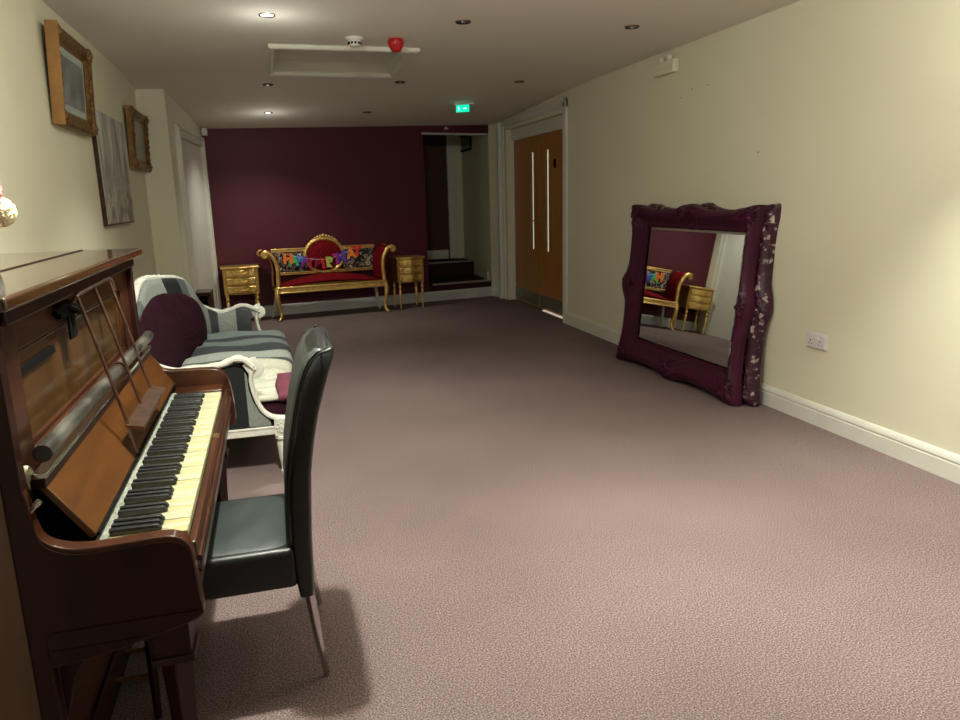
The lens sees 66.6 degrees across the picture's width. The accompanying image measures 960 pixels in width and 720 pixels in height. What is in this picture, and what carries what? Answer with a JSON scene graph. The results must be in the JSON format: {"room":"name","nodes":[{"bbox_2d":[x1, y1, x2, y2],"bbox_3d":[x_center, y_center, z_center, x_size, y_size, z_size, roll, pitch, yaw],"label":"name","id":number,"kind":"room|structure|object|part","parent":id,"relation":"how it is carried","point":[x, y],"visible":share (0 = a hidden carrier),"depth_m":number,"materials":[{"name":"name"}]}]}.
{"room":"music room","nodes":[
{"label":"music room","id":0,"kind":"room"},
{"bbox_2d":[0,0,156,280],"bbox_3d":[-1.626,-0.244,1.719,0.120,2.650,10.620,-5,13,-15],"label":"wall","id":1,"kind":"structure","parent":0,"point":[48,172],"depth_m":3.67,"materials":[{"name":"beige paint"}]},
{"bbox_2d":[44,19,98,136],"bbox_3d":[-2.257,-1.536,4.074,0.097,0.503,0.786,-5,13,-15],"label":"framed picture","id":2,"kind":"object","parent":1,"relation":"attached to","point":[69,63],"visible":1,"depth_m":3.99,"materials":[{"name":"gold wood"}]},
{"bbox_2d":[61,54,84,112],"bbox_3d":[-2.275,-1.535,4.071,0.026,0.247,0.527,-5,13,-15],"label":"print","id":3,"kind":"object","parent":2,"relation":"attached to","point":[73,87],"depth_m":4.08},
{"bbox_2d":[92,109,134,225],"bbox_3d":[-2.563,-1.322,5.117,0.031,0.730,0.980,-5,13,-15],"label":"canvas painting","id":4,"kind":"object","parent":1,"relation":"attached to","point":[109,148],"visible":0.81,"depth_m":4.99,"materials":[{"name":"grey fabric"}]},
{"bbox_2d":[125,105,152,171],"bbox_3d":[-2.854,-1.840,6.145,0.085,0.482,0.802,-5,13,-15],"label":"framed picture","id":5,"kind":"object","parent":1,"relation":"attached to","point":[137,123],"visible":1,"depth_m":6.08,"materials":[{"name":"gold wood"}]},
{"bbox_2d":[134,120,145,161],"bbox_3d":[-2.871,-1.839,6.139,0.022,0.327,0.647,-5,13,-15],"label":"print","id":6,"kind":"object","parent":5,"relation":"attached to","point":[140,125],"depth_m":6.26},
{"bbox_2d":[135,89,201,283],"bbox_3d":[-3.148,-1.526,7.636,0.495,2.650,2.100,-5,13,-15],"label":"wall","id":7,"kind":"structure","parent":0,"point":[163,182],"depth_m":6.63,"materials":[{"name":"beige paint"}]},
{"bbox_2d":[173,124,221,309],"bbox_3d":[-2.936,-1.316,7.704,0.045,2.100,1.494,-4,13,-11],"label":"door","id":8,"kind":"structure","parent":7,"relation":"in","point":[191,159],"depth_m":7.62,"materials":[{"name":"white wood"}]},
{"bbox_2d":[201,128,207,135],"bbox_3d":[-3.108,-2.572,8.244,0.065,0.085,0.065,-5,13,-15],"label":"sensor","id":9,"kind":"object","parent":7,"relation":"attached to","point":[204,132],"visible":1,"depth_m":8.22,"materials":[{"name":"white plastic"}]},
{"bbox_2d":[202,125,487,308],"bbox_3d":[-1.516,-1.946,9.326,3.674,2.650,0.099,-8,14,-25],"label":"wall","id":10,"kind":"structure","parent":0,"point":[270,188],"depth_m":9.00,"materials":[{"name":"paint"}]},
{"bbox_2d":[222,287,491,317],"bbox_3d":[-1.471,-0.753,9.534,3.650,0.130,0.019,-8,14,-25],"label":"baseboard","id":11,"kind":"structure","parent":10,"relation":"attached to","point":[318,306],"depth_m":9.54,"materials":[{"name":"white wood"}]},
{"bbox_2d":[421,133,487,135],"bbox_3d":[-0.337,-2.992,9.690,0.984,0.022,0.104,-8,14,-25],"label":"trim","id":12,"kind":"structure","parent":10,"relation":"attached to","point":[462,134],"depth_m":9.68,"materials":[{"name":"white wood"}]},
{"bbox_2d":[42,0,800,128],"bbox_3d":[0.031,-1.720,3.360,4.500,0.469,13.400,-5,13,-15],"label":"ceiling","id":13,"kind":"structure","parent":0,"point":[210,57],"depth_m":5.10,"materials":[{"name":"paint"}]},
{"bbox_2d":[258,12,275,17],"bbox_3d":[-1.216,-1.972,4.173,0.096,0.018,0.096,-5,13,-15],"label":"recessed light","id":14,"kind":"object","parent":13,"relation":"in","point":[264,14],"visible":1,"depth_m":4.17,"materials":[{"name":"white glass"}]},
{"bbox_2d":[268,44,419,77],"bbox_3d":[-1.088,-2.329,5.612,1.045,0.125,1.145,-5,13,-15],"label":"ceiling recess","id":15,"kind":"object","parent":13,"relation":"attached to","point":[300,60],"visible":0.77,"depth_m":5.94,"materials":[{"name":"white paint"}]},
{"bbox_3d":[-1.091,-2.380,5.598,0.960,0.020,1.050,-5,13,-15],"label":"panel","id":16,"kind":"part","parent":15,"relation":"part of","materials":[{"name":"white paint"}]},
{"bbox_2d":[345,36,363,47],"bbox_3d":[-0.829,-2.100,4.836,0.120,0.058,0.120,-5,13,-15],"label":"smoke detector","id":17,"kind":"object","parent":13,"relation":"attached to","point":[353,41],"visible":1,"depth_m":4.80,"materials":[{"name":"white plastic"}]},
{"bbox_2d":[387,38,403,52],"bbox_3d":[-0.564,-2.111,4.910,0.112,0.082,0.112,-5,13,-15],"label":"fire alarm sounder","id":18,"kind":"object","parent":13,"relation":"attached to","point":[395,45],"visible":1,"depth_m":4.87,"materials":[{"name":"red plastic"}]},
{"bbox_2d":[455,20,470,24],"bbox_3d":[-0.104,-2.065,4.462,0.096,0.020,0.096,-5,13,-15],"label":"recessed light","id":19,"kind":"object","parent":13,"relation":"in","point":[460,22],"visible":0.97,"depth_m":4.46,"materials":[{"name":"brown"}]},
{"bbox_2d":[454,102,473,112],"bbox_3d":[-0.168,-2.716,7.860,0.220,0.095,0.028,3,13,19],"label":"exit sign","id":20,"kind":"object","parent":13,"relation":"hanging from","point":[460,107],"visible":1,"depth_m":7.86,"materials":[{"name":"green plastic"}]},
{"bbox_3d":[-0.187,-2.706,7.869,0.150,0.073,0.006,3,13,19],"label":"sign blade","id":21,"kind":"part","parent":20,"relation":"part of","materials":[{"name":"teal plastic"}]},
{"bbox_2d":[624,25,639,28],"bbox_3d":[0.980,-2.149,4.714,0.096,0.020,0.096,-5,13,-15],"label":"recessed light","id":22,"kind":"object","parent":13,"relation":"in","point":[628,26],"visible":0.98,"depth_m":4.71,"materials":[{"name":"brown"}]},
{"bbox_2d":[423,135,455,259],"bbox_3d":[-0.683,-2.453,11.501,1.300,2.650,0.100,-5,13,-15],"label":"wall","id":23,"kind":"structure","parent":0,"point":[434,146],"depth_m":11.41,"materials":[{"name":"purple paint"}]},
{"bbox_2d":[428,250,448,259],"bbox_3d":[-0.838,-1.657,11.559,0.702,0.140,0.030,-5,13,-15],"label":"trim","id":24,"kind":"structure","parent":23,"relation":"attached to","point":[432,254],"depth_m":11.59,"materials":[{"name":"white wood"}]},
{"bbox_2d":[446,135,456,258],"bbox_3d":[-0.449,-2.614,11.460,0.115,2.030,0.060,-5,13,-15],"label":"trim","id":25,"kind":"structure","parent":23,"relation":"attached to","point":[449,138],"depth_m":11.44,"materials":[{"name":"white wood"}]},
{"bbox_2d":[453,135,464,257],"bbox_3d":[-0.334,-2.617,11.491,0.117,2.023,0.036,-5,13,-15],"label":"trim","id":26,"kind":"structure","parent":23,"relation":"attached to","point":[457,140],"depth_m":11.48,"materials":[{"name":"beige paint"}]},
{"bbox_2d":[111,296,959,719],"bbox_3d":[0.132,0.608,3.732,4.700,0.080,13.100,-5,13,-15],"label":"floor","id":27,"kind":"structure","parent":0,"point":[515,517],"depth_m":2.86,"materials":[{"name":"carpet"}]},
{"bbox_2d":[0,248,235,719],"bbox_3d":[-1.131,0.359,1.998,0.829,1.226,1.430,-5,13,-15],"label":"upright piano","id":28,"kind":"object","parent":27,"relation":"on","point":[113,472],"visible":0.99,"depth_m":1.52,"materials":[{"name":"brown wood"}]},
{"bbox_2d":[0,186,17,226],"bbox_3d":[-1.172,-0.314,1.708,0.155,0.216,0.136,-5,13,-15],"label":"bauble","id":29,"kind":"object","parent":28,"relation":"on","point":[8,212],"visible":1,"depth_m":1.72,"materials":[{"name":"gold ceramic"}]},
{"bbox_3d":[-0.857,0.224,1.382,0.032,0.052,0.032,-5,13,-15],"label":"ivory knob","id":30,"kind":"part","parent":28,"relation":"part of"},
{"bbox_3d":[-1.085,0.524,1.338,0.525,1.190,0.035,-5,13,-15],"label":"panel","id":31,"kind":"part","parent":28,"relation":"part of","materials":[{"name":"brown wood"}]},
{"bbox_3d":[-1.051,-0.039,1.936,0.020,0.310,1.300,-5,13,-15],"label":"frame","id":32,"kind":"part","parent":28,"relation":"part of","materials":[{"name":"brown wood"}]},
{"bbox_3d":[-1.035,-0.205,1.905,0.038,0.033,1.310,-5,13,-15],"label":"moulding","id":33,"kind":"part","parent":28,"relation":"part of","materials":[{"name":"brown wood"}]},
{"bbox_3d":[-1.063,-0.020,1.936,0.019,0.270,1.170,-5,13,-15],"label":"panel","id":34,"kind":"part","parent":28,"relation":"part of","materials":[{"name":"brown wood"}]},
{"bbox_3d":[-1.270,-0.214,1.834,0.570,0.026,1.430,-5,13,-15],"label":"lid","id":35,"kind":"part","parent":28,"relation":"part of","materials":[{"name":"brown wood"}]},
{"bbox_3d":[-1.080,0.614,2.068,0.020,0.475,1.300,-5,13,-15],"label":"panel","id":36,"kind":"part","parent":28,"relation":"part of","materials":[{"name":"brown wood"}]},
{"bbox_3d":[-1.012,0.102,1.993,0.026,0.020,1.310,-5,13,-15],"label":"fallboard rail","id":37,"kind":"part","parent":28,"relation":"part of","materials":[{"name":"brown wood"}]},
{"bbox_3d":[-0.691,0.531,1.433,0.270,0.042,0.004,-5,13,-15],"label":"cheek moulding","id":38,"kind":"part","parent":28,"relation":"part of","materials":[{"name":"brown wood"}]},
{"bbox_3d":[-1.449,0.253,2.593,0.525,1.190,0.035,-5,13,-15],"label":"panel","id":39,"kind":"part","parent":28,"relation":"part of","materials":[{"name":"brown wood"}]},
{"bbox_3d":[-0.631,0.725,1.552,0.084,0.440,0.084,-5,13,-15],"label":"leg","id":40,"kind":"part","parent":28,"relation":"part of","materials":[{"name":"brown wood"}]},
{"bbox_3d":[-0.745,0.280,2.093,0.012,0.037,1.300,-5,13,-15],"label":"keyslip moulding","id":41,"kind":"part","parent":28,"relation":"part of","materials":[{"name":"brown wood"}]},
{"bbox_3d":[-0.773,0.222,2.142,0.016,0.004,0.040,-5,13,-15],"label":"lock plate","id":42,"kind":"part","parent":28,"relation":"part of","materials":[{"name":"gold metal"}]},
{"bbox_3d":[-0.975,0.470,2.737,0.084,0.440,0.084,-5,13,-15],"label":"leg","id":43,"kind":"part","parent":28,"relation":"part of","materials":[{"name":"brown wood"}]},
{"bbox_2d":[195,289,214,307],"bbox_3d":[-2.534,-0.348,6.793,0.146,0.593,0.300,-5,13,-15],"label":"wooden box","id":44,"kind":"object","parent":27,"relation":"on","point":[206,296],"visible":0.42,"depth_m":6.65,"materials":[{"name":"brown wood"}]},
{"bbox_2d":[134,274,292,472],"bbox_3d":[-1.609,-0.069,4.579,0.855,0.977,2.114,-5,13,-15],"label":"sofa","id":45,"kind":"object","parent":27,"relation":"on","point":[188,333],"visible":0.73,"depth_m":4.29,"materials":[{"name":"fabric"}]},
{"bbox_3d":[-1.828,-0.122,4.359,0.172,0.532,1.686,-4,13,-12],"label":"oval panel","id":46,"kind":"part","parent":45,"relation":"part of","materials":[{"name":"fabric"}]},
{"bbox_3d":[-1.717,-0.333,4.494,0.645,0.410,2.091,-5,13,-15],"label":"crest rail","id":47,"kind":"part","parent":45,"relation":"part of","materials":[{"name":"white paint"}]},
{"bbox_2d":[181,330,292,378],"bbox_3d":[-1.565,-0.022,4.725,0.700,0.133,1.710,-5,13,-15],"label":"seat cushion","id":48,"kind":"object","parent":45,"relation":"on","point":[271,348],"depth_m":4.72,"materials":[{"name":"fabric"}]},
{"bbox_3d":[-1.338,0.188,3.630,0.570,0.340,0.026,-5,13,-15],"label":"arm panel","id":49,"kind":"part","parent":45,"relation":"part of","materials":[{"name":"fabric"}]},
{"bbox_3d":[-1.337,0.379,3.668,0.600,0.046,0.046,-5,13,-15],"label":"rail","id":50,"kind":"part","parent":45,"relation":"part of","materials":[{"name":"white paint"}]},
{"bbox_3d":[-1.639,-0.232,5.621,0.164,0.275,0.046,-5,13,-15],"label":"arm post","id":51,"kind":"part","parent":45,"relation":"part of","materials":[{"name":"white paint"}]},
{"bbox_3d":[-1.083,0.182,3.702,0.164,0.275,0.046,-5,13,-15],"label":"arm post","id":52,"kind":"part","parent":45,"relation":"part of","materials":[{"name":"white paint"}]},
{"bbox_3d":[-1.532,0.075,4.633,0.700,0.052,1.980,-5,13,-15],"label":"seat","id":53,"kind":"part","parent":45,"relation":"part of","materials":[{"name":"fabric"}]},
{"bbox_3d":[-1.017,0.480,3.785,0.072,0.205,0.072,-5,13,-15],"label":"leg","id":54,"kind":"part","parent":45,"relation":"part of","materials":[{"name":"white paint"}]},
{"bbox_2d":[275,372,290,401],"bbox_3d":[-1.038,0.138,3.938,0.124,0.087,0.328,-5,13,-15],"label":"folded throw","id":55,"kind":"object","parent":45,"relation":"on","point":[282,379],"depth_m":3.88,"materials":[{"name":"fabric"}]},
{"bbox_2d":[144,324,333,719],"bbox_3d":[-0.702,0.426,2.163,0.568,1.005,0.488,-5,13,-15],"label":"dining chair","id":56,"kind":"object","parent":27,"relation":"on","point":[260,543],"visible":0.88,"depth_m":1.98,"materials":[{"name":"black leather"}]},
{"bbox_3d":[-0.879,0.811,1.967,0.023,0.345,0.023,6,14,29],"label":"leg","id":57,"kind":"part","parent":56,"relation":"part of","materials":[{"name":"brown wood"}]},
{"bbox_3d":[-0.759,0.543,2.138,0.425,0.117,0.425,-5,13,-15],"label":"seat","id":58,"kind":"part","parent":56,"relation":"part of","materials":[{"name":"black leather"}]},
{"bbox_3d":[-0.521,0.175,2.127,0.128,0.478,0.365,-5,13,-15],"label":"backrest","id":59,"kind":"part","parent":56,"relation":"part of","materials":[{"name":"black leather"}]},
{"bbox_3d":[-0.501,0.266,2.153,0.160,0.698,0.425,-5,13,-15],"label":"backrest","id":60,"kind":"part","parent":56,"relation":"part of","materials":[{"name":"black leather"}]},
{"bbox_3d":[-0.570,0.706,2.469,0.026,0.319,0.104,1,13,11],"label":"leg","id":61,"kind":"part","parent":56,"relation":"part of","materials":[{"name":"black wood"}]},
{"bbox_3d":[-0.465,0.786,2.099,0.025,0.318,0.081,2,13,16],"label":"leg","id":62,"kind":"part","parent":56,"relation":"part of","materials":[{"name":"brown wood"}]},
{"bbox_2d":[220,264,260,321],"bbox_3d":[-2.793,-0.776,8.584,0.426,0.655,0.366,-6,13,-20],"label":"bedside table","id":63,"kind":"object","parent":27,"relation":"on","point":[243,279],"visible":0.91,"depth_m":8.42,"materials":[{"name":"gold metal"}]},
{"bbox_3d":[-2.904,-0.582,8.461,0.048,0.335,0.047,-6,13,-20],"label":"leg","id":64,"kind":"part","parent":63,"relation":"part of","materials":[{"name":"gold metal"}]},
{"bbox_3d":[-2.751,-0.995,8.405,0.320,0.078,0.068,-6,13,-20],"label":"drawer","id":65,"kind":"part","parent":63,"relation":"part of","materials":[{"name":"gold metal"}]},
{"bbox_3d":[-2.748,-0.903,8.425,0.320,0.078,0.068,-6,13,-20],"label":"drawer","id":66,"kind":"part","parent":63,"relation":"part of","materials":[{"name":"gold metal"}]},
{"bbox_3d":[-2.746,-0.811,8.445,0.320,0.078,0.068,-6,13,-20],"label":"drawer","id":67,"kind":"part","parent":63,"relation":"part of","materials":[{"name":"gold metal"}]},
{"bbox_3d":[-2.595,-0.615,8.574,0.048,0.335,0.047,-6,13,-20],"label":"leg","id":68,"kind":"part","parent":63,"relation":"part of","materials":[{"name":"gold metal"}]},
{"bbox_2d":[256,234,395,321],"bbox_3d":[-1.842,-1.038,8.923,1.626,0.988,0.454,-7,14,-24],"label":"settee","id":69,"kind":"object","parent":27,"relation":"on","point":[321,246],"visible":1,"depth_m":8.94,"materials":[{"name":"gold wood"}]},
{"bbox_3d":[-2.568,-1.094,8.774,0.191,0.463,0.036,-7,14,-24],"label":"post","id":70,"kind":"part","parent":69,"relation":"part of","materials":[{"name":"gold metal"}]},
{"bbox_3d":[-2.417,-1.029,8.454,0.201,0.468,0.034,-7,14,-24],"label":"arm post","id":71,"kind":"part","parent":69,"relation":"part of","materials":[{"name":"gold metal"}]},
{"bbox_3d":[-2.502,-0.696,8.885,0.113,0.372,0.054,1,13,12],"label":"leg","id":72,"kind":"part","parent":69,"relation":"part of","materials":[{"name":"gold metal"}]},
{"bbox_3d":[-2.355,-0.649,8.563,0.074,0.395,0.091,5,14,26],"label":"leg","id":73,"kind":"part","parent":69,"relation":"part of","materials":[{"name":"gold metal"}]},
{"bbox_3d":[-2.323,-1.327,8.834,0.400,0.047,0.052,-7,14,-24],"label":"rail","id":74,"kind":"part","parent":69,"relation":"part of","materials":[{"name":"gold metal"}]},
{"bbox_3d":[-2.312,-1.189,8.879,0.395,0.248,0.017,-7,14,-24],"label":"patterned panel","id":75,"kind":"part","parent":69,"relation":"part of","materials":[{"name":"multicoloured fabric"}]},
{"bbox_2d":[272,245,368,268],"bbox_3d":[-1.911,-1.258,8.991,1.261,0.266,0.049,-7,14,-24],"label":"bunting","id":76,"kind":"object","parent":69,"relation":"hanging from","point":[303,259],"visible":1,"depth_m":8.98,"materials":[{"name":"paper"}]},
{"bbox_3d":[-1.917,-1.102,9.074,1.280,0.038,0.052,-7,14,-24],"label":"rail","id":77,"kind":"part","parent":69,"relation":"part of","materials":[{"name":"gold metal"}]},
{"bbox_3d":[-1.920,-1.292,9.027,0.525,0.460,0.044,-7,14,-24],"label":"oval frame","id":78,"kind":"part","parent":69,"relation":"part of","materials":[{"name":"gold metal"}]},
{"bbox_3d":[-1.842,-0.915,8.958,1.340,0.055,0.370,-7,14,-24],"label":"rail","id":79,"kind":"part","parent":69,"relation":"part of","materials":[{"name":"gold metal"}]},
{"bbox_3d":[-1.840,-0.996,8.931,1.249,0.135,0.350,-7,14,-24],"label":"seat","id":80,"kind":"part","parent":69,"relation":"part of","materials":[{"name":"fabric"}]},
{"bbox_3d":[-1.765,-0.882,8.796,1.320,0.081,0.055,-7,14,-24],"label":"rail","id":81,"kind":"part","parent":69,"relation":"part of","materials":[{"name":"gold metal"}]},
{"bbox_3d":[-1.537,-1.286,9.225,0.395,0.248,0.017,-7,14,-24],"label":"patterned panel","id":82,"kind":"part","parent":69,"relation":"part of","materials":[{"name":"multicoloured fabric"}]},
{"bbox_3d":[-1.525,-1.427,9.190,0.400,0.047,0.052,-7,14,-24],"label":"rail","id":83,"kind":"part","parent":69,"relation":"part of","materials":[{"name":"gold metal"}]},
{"bbox_3d":[-1.317,-0.845,9.414,0.054,0.372,0.113,5,14,28],"label":"leg","id":84,"kind":"part","parent":69,"relation":"part of","materials":[{"name":"gold metal"}]},
{"bbox_3d":[-1.165,-0.799,9.094,0.091,0.395,0.074,2,13,14],"label":"leg","id":85,"kind":"part","parent":69,"relation":"part of","materials":[{"name":"gold metal"}]},
{"bbox_3d":[-1.124,-1.191,9.031,0.201,0.468,0.034,-7,14,-24],"label":"arm post","id":86,"kind":"part","parent":69,"relation":"part of","materials":[{"name":"gold metal"}]},
{"bbox_2d":[389,255,424,308],"bbox_3d":[-0.918,-1.001,9.374,0.383,0.655,0.330,-7,14,-24],"label":"bedside table","id":87,"kind":"object","parent":27,"relation":"on","point":[404,268],"visible":1,"depth_m":9.24,"materials":[{"name":"gold metal"}]},
{"bbox_3d":[-1.104,-0.853,9.466,0.043,0.335,0.042,-7,14,-24],"label":"leg","id":88,"kind":"part","parent":87,"relation":"part of","materials":[{"name":"gold metal"}]},
{"bbox_3d":[-1.007,-0.809,9.260,0.043,0.335,0.042,-7,14,-24],"label":"leg","id":89,"kind":"part","parent":87,"relation":"part of","materials":[{"name":"gold metal"}]},
{"bbox_3d":[-0.873,-1.223,9.210,0.288,0.078,0.061,-7,14,-24],"label":"drawer","id":90,"kind":"part","parent":87,"relation":"part of","materials":[{"name":"gold metal"}]},
{"bbox_3d":[-0.870,-1.132,9.230,0.288,0.078,0.061,-7,14,-24],"label":"drawer","id":91,"kind":"part","parent":87,"relation":"part of","materials":[{"name":"gold metal"}]},
{"bbox_3d":[-0.868,-1.040,9.251,0.288,0.078,0.061,-7,14,-24],"label":"drawer","id":92,"kind":"part","parent":87,"relation":"part of","materials":[{"name":"gold metal"}]},
{"bbox_3d":[-0.835,-0.887,9.587,0.043,0.335,0.042,-7,14,-24],"label":"leg","id":93,"kind":"part","parent":87,"relation":"part of","materials":[{"name":"gold metal"}]},
{"bbox_3d":[-0.737,-0.843,9.381,0.043,0.335,0.042,-7,14,-24],"label":"leg","id":94,"kind":"part","parent":87,"relation":"part of","materials":[{"name":"gold metal"}]},
{"bbox_2d":[616,204,768,405],"bbox_3d":[1.448,-0.482,5.366,0.232,1.299,1.652,-5,13,-17],"label":"ornate mirror","id":95,"kind":"object","parent":27,"relation":"on","point":[688,282],"visible":1,"depth_m":5.18,"materials":[{"name":"purple paint"}]},
{"bbox_3d":[1.490,-0.494,5.281,0.092,0.891,1.200,-5,13,-17],"label":"glass","id":96,"kind":"part","parent":95,"relation":"part of","materials":[{"name":"white mirror"}]},
{"bbox_2d":[648,203,781,406],"bbox_3d":[1.558,-0.479,5.322,0.202,1.300,1.587,-5,13,-17],"label":"ornate mirror","id":97,"kind":"object","parent":27,"relation":"on","point":[750,374],"visible":0.23,"depth_m":4.62,"materials":[{"name":"purple paint"}]},
{"bbox_2d":[461,0,959,454],"bbox_3d":[1.868,-1.009,4.737,0.365,2.650,14.700,-5,13,-15],"label":"wall","id":98,"kind":"structure","parent":0,"point":[850,109],"depth_m":4.19,"materials":[{"name":"beige paint"}]},
{"bbox_2d":[428,258,491,291],"bbox_3d":[-0.470,-1.287,10.819,0.958,0.299,1.753,-5,13,-15],"label":"carpeted steps","id":99,"kind":"structure","parent":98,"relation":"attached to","point":[458,273],"depth_m":10.90,"materials":[{"name":"carpet"}]},
{"bbox_2d":[460,136,471,151],"bbox_3d":[-0.249,-3.303,11.146,0.020,0.240,0.850,-5,13,-15],"label":"framed picture","id":100,"kind":"object","parent":98,"relation":"attached to","point":[466,141],"visible":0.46,"depth_m":11.02},
{"bbox_2d":[461,136,469,149],"bbox_3d":[-0.245,-3.303,11.147,0.003,0.186,0.796,-5,13,-15],"label":"print","id":101,"kind":"object","parent":100,"relation":"attached to","point":[465,140],"depth_m":11.05},
{"bbox_2d":[491,287,499,296],"bbox_3d":[0.223,-0.958,10.252,0.019,0.130,0.184,-13,17,-42],"label":"baseboard","id":102,"kind":"structure","parent":98,"relation":"attached to","point":[495,290],"depth_m":10.24,"materials":[{"name":"white wood"}]},
{"bbox_2d":[496,97,567,322],"bbox_3d":[0.628,-1.764,8.758,0.165,2.334,2.274,-5,13,-15],"label":"trim","id":103,"kind":"structure","parent":98,"relation":"attached to","point":[562,104],"depth_m":8.53,"materials":[{"name":"white wood"}]},
{"bbox_2d":[512,115,561,299],"bbox_3d":[0.787,-1.722,8.810,0.200,2.220,2.000,-5,13,-15],"label":"trim","id":104,"kind":"structure","parent":98,"relation":"attached to","point":[555,123],"depth_m":8.92,"materials":[{"name":"white wood"}]},
{"bbox_2d":[514,129,562,318],"bbox_3d":[0.706,-1.638,8.810,0.109,2.062,1.870,-5,13,-15],"label":"door","id":105,"kind":"structure","parent":98,"relation":"in","point":[538,179],"depth_m":8.77,"materials":[{"name":"brown wood"}]},
{"bbox_3d":[0.605,-0.833,9.453,0.003,0.155,0.892,-5,13,-15],"label":"kick plate","id":106,"kind":"part","parent":105,"relation":"part of","materials":[{"name":"grey metal"}]},
{"bbox_3d":[0.666,-1.943,8.957,0.018,1.155,0.063,-5,13,-15],"label":"vision panel","id":107,"kind":"part","parent":105,"relation":"part of","materials":[{"name":"clear glass"}]},
{"bbox_3d":[0.804,-1.841,8.483,0.018,1.155,0.063,-5,13,-15],"label":"vision panel","id":108,"kind":"part","parent":105,"relation":"part of","materials":[{"name":"clear glass"}]},
{"bbox_3d":[0.861,-0.642,8.571,0.003,0.155,0.892,-5,13,-15],"label":"kick plate","id":109,"kind":"part","parent":105,"relation":"part of","materials":[{"name":"grey metal"}]},
{"bbox_2d":[653,54,678,77],"bbox_3d":[1.411,-2.235,5.552,0.055,0.130,0.300,-5,13,-15],"label":"emergency light","id":110,"kind":"object","parent":98,"relation":"attached to","point":[671,65],"visible":1,"depth_m":5.51,"materials":[{"name":"beige paint"}]},
{"bbox_2d":[563,312,959,483],"bbox_3d":[2.346,0.589,3.078,0.019,0.130,10.470,-5,13,-15],"label":"baseboard","id":111,"kind":"structure","parent":98,"relation":"attached to","point":[945,464],"depth_m":4.03,"materials":[{"name":"white wood"}]},
{"bbox_2d":[806,331,827,350],"bbox_3d":[1.961,-0.110,4.267,0.022,0.090,0.164,-5,13,-15],"label":"wall socket","id":112,"kind":"object","parent":98,"relation":"attached to","point":[814,340],"visible":1,"depth_m":4.25,"materials":[{"name":"plastic"}]}
]}

